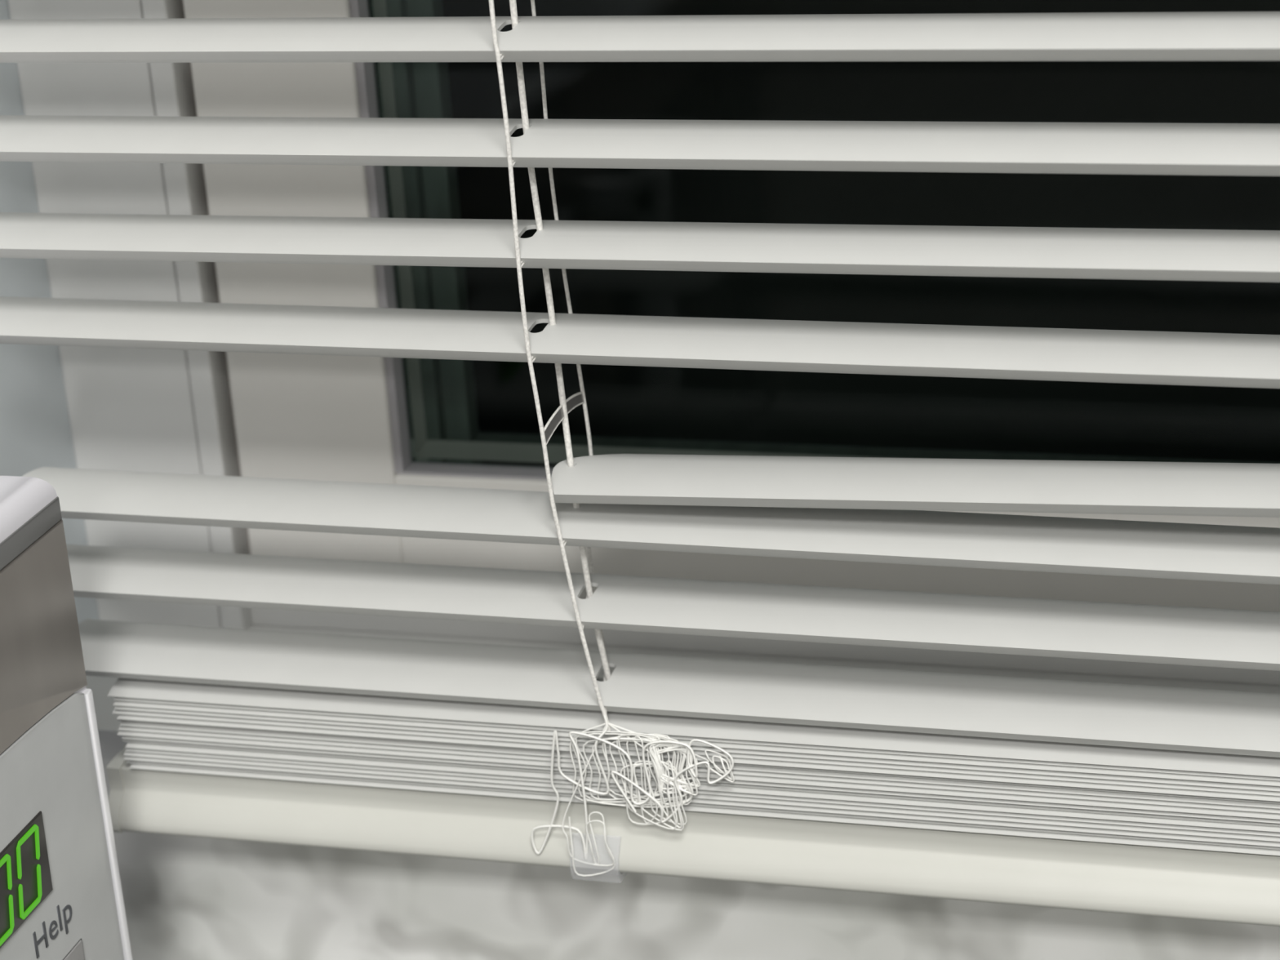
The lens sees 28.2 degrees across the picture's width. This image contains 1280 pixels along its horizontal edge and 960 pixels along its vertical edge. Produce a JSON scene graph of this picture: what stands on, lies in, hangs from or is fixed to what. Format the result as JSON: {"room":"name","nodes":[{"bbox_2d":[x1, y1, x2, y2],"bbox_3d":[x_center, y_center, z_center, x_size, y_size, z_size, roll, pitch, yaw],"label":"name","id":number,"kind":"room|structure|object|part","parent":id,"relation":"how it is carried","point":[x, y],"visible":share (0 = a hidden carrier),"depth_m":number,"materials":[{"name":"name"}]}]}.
{"room":"kitchen","nodes":[
{"label":"kitchen","id":0,"kind":"room"},
{"bbox_2d":[0,0,98,623],"bbox_3d":[0.287,-0.043,0.528,2.800,2.400,0.100,2,22,15],"label":"wall","id":1,"kind":"structure","parent":0,"point":[35,428],"depth_m":0.65,"materials":[{"name":"grey paint"}]},
{"bbox_2d":[7,0,1279,685],"bbox_3d":[0.116,-0.148,0.565,0.558,0.412,0.041,2,22,15],"label":"window","id":2,"kind":"structure","parent":1,"relation":"in","point":[351,419],"depth_m":0.65,"materials":[{"name":"white plastic"}]},
{"bbox_3d":[0.116,-0.137,0.560,0.379,0.300,0.004,2,22,15],"label":"glass pane","id":3,"kind":"part","parent":2,"relation":"part of","materials":[{"name":"black glass"}]},
{"bbox_2d":[0,0,1279,926],"bbox_3d":[0.116,-0.118,0.468,0.570,0.450,0.034,2,22,15],"label":"window blind","id":4,"kind":"object","parent":2,"relation":"attached to","point":[1156,801],"visible":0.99,"depth_m":0.54,"materials":[{"name":"white plastic"}]},
{"bbox_3d":[-0.025,-0.125,0.491,0.017,0.387,0.001,2,22,15],"label":"ladder cord","id":5,"kind":"part","parent":4,"relation":"part of","materials":[{"name":"white fabric"}]},
{"bbox_3d":[-0.022,-0.122,0.507,0.018,0.405,0.001,2,22,15],"label":"lift cord","id":6,"kind":"part","parent":4,"relation":"part of","materials":[{"name":"white fabric"}]},
{"bbox_3d":[-0.022,-0.135,0.516,0.010,0.387,0.001,2,22,15],"label":"ladder cord","id":7,"kind":"part","parent":4,"relation":"part of","materials":[{"name":"white fabric"}]},
{"bbox_3d":[0.142,0.082,0.542,0.542,0.015,0.029,2,22,15],"label":"rail","id":8,"kind":"part","parent":4,"relation":"part of","materials":[{"name":"beige plastic"}]},
{"bbox_3d":[0.110,-0.150,0.582,0.402,0.400,0.012,2,22,15],"label":"grille frame","id":9,"kind":"part","parent":2,"relation":"part of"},
{"bbox_2d":[85,623,1279,759],"bbox_3d":[0.120,0.057,0.616,0.558,0.008,0.102,2,22,15],"label":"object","id":10,"kind":"structure","parent":1,"relation":"attached to","point":[108,724],"depth_m":0.64,"materials":[{"name":"white plastic"}]},
{"bbox_2d":[102,758,1279,959],"bbox_3d":[0.126,0.146,0.650,0.558,0.182,0.100,2,22,15],"label":"windowsill","id":11,"kind":"structure","parent":1,"relation":"attached to","point":[185,897],"depth_m":0.62,"materials":[{"name":"grey stone"}]},
{"bbox_3d":[0.028,1.602,-0.194,3.000,0.100,2.730,2,22,15],"label":"floor","id":12,"kind":"structure","parent":0,"visible":0},
{"bbox_3d":[0.082,1.037,-0.078,2.800,0.858,1.880,2,22,15],"label":"trim","id":13,"kind":"structure","parent":12,"relation":"on","visible":0},
{"bbox_3d":[0.051,0.629,-0.264,2.800,0.040,1.930,2,22,15],"label":"trim","id":14,"kind":"structure","parent":13,"relation":"on","visible":0},
{"bbox_2d":[0,475,132,959],"bbox_3d":[-0.335,0.209,0.420,0.394,0.284,0.470,2,22,15],"label":"microwave oven","id":15,"kind":"object","parent":14,"relation":"on","point":[61,897],"visible":1,"depth_m":0.54,"materials":[{"name":"white"}]},
{"bbox_3d":[-0.350,0.205,0.422,0.363,0.276,0.470,2,22,15],"label":"casing","id":16,"kind":"part","parent":15,"relation":"part of","materials":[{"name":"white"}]},
{"bbox_3d":[-0.131,0.168,0.539,0.003,0.223,0.117,2,22,15],"label":"control panel","id":17,"kind":"part","parent":15,"relation":"part of","materials":[{"name":"silver metal"}]},
{"bbox_3d":[-0.115,0.148,0.594,0.004,0.219,0.003,2,22,15],"label":"edge trim","id":18,"kind":"part","parent":15,"relation":"part of","materials":[{"name":"white"}]},
{"label":"outside","id":19,"kind":"structure","parent":0,"visible":0},
{"bbox_2d":[442,0,1279,462],"bbox_3d":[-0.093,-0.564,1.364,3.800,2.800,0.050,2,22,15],"label":"window","id":20,"kind":"structure","parent":19,"point":[1193,422],"depth_m":1.45,"materials":[{"name":"black glass"}]}
]}

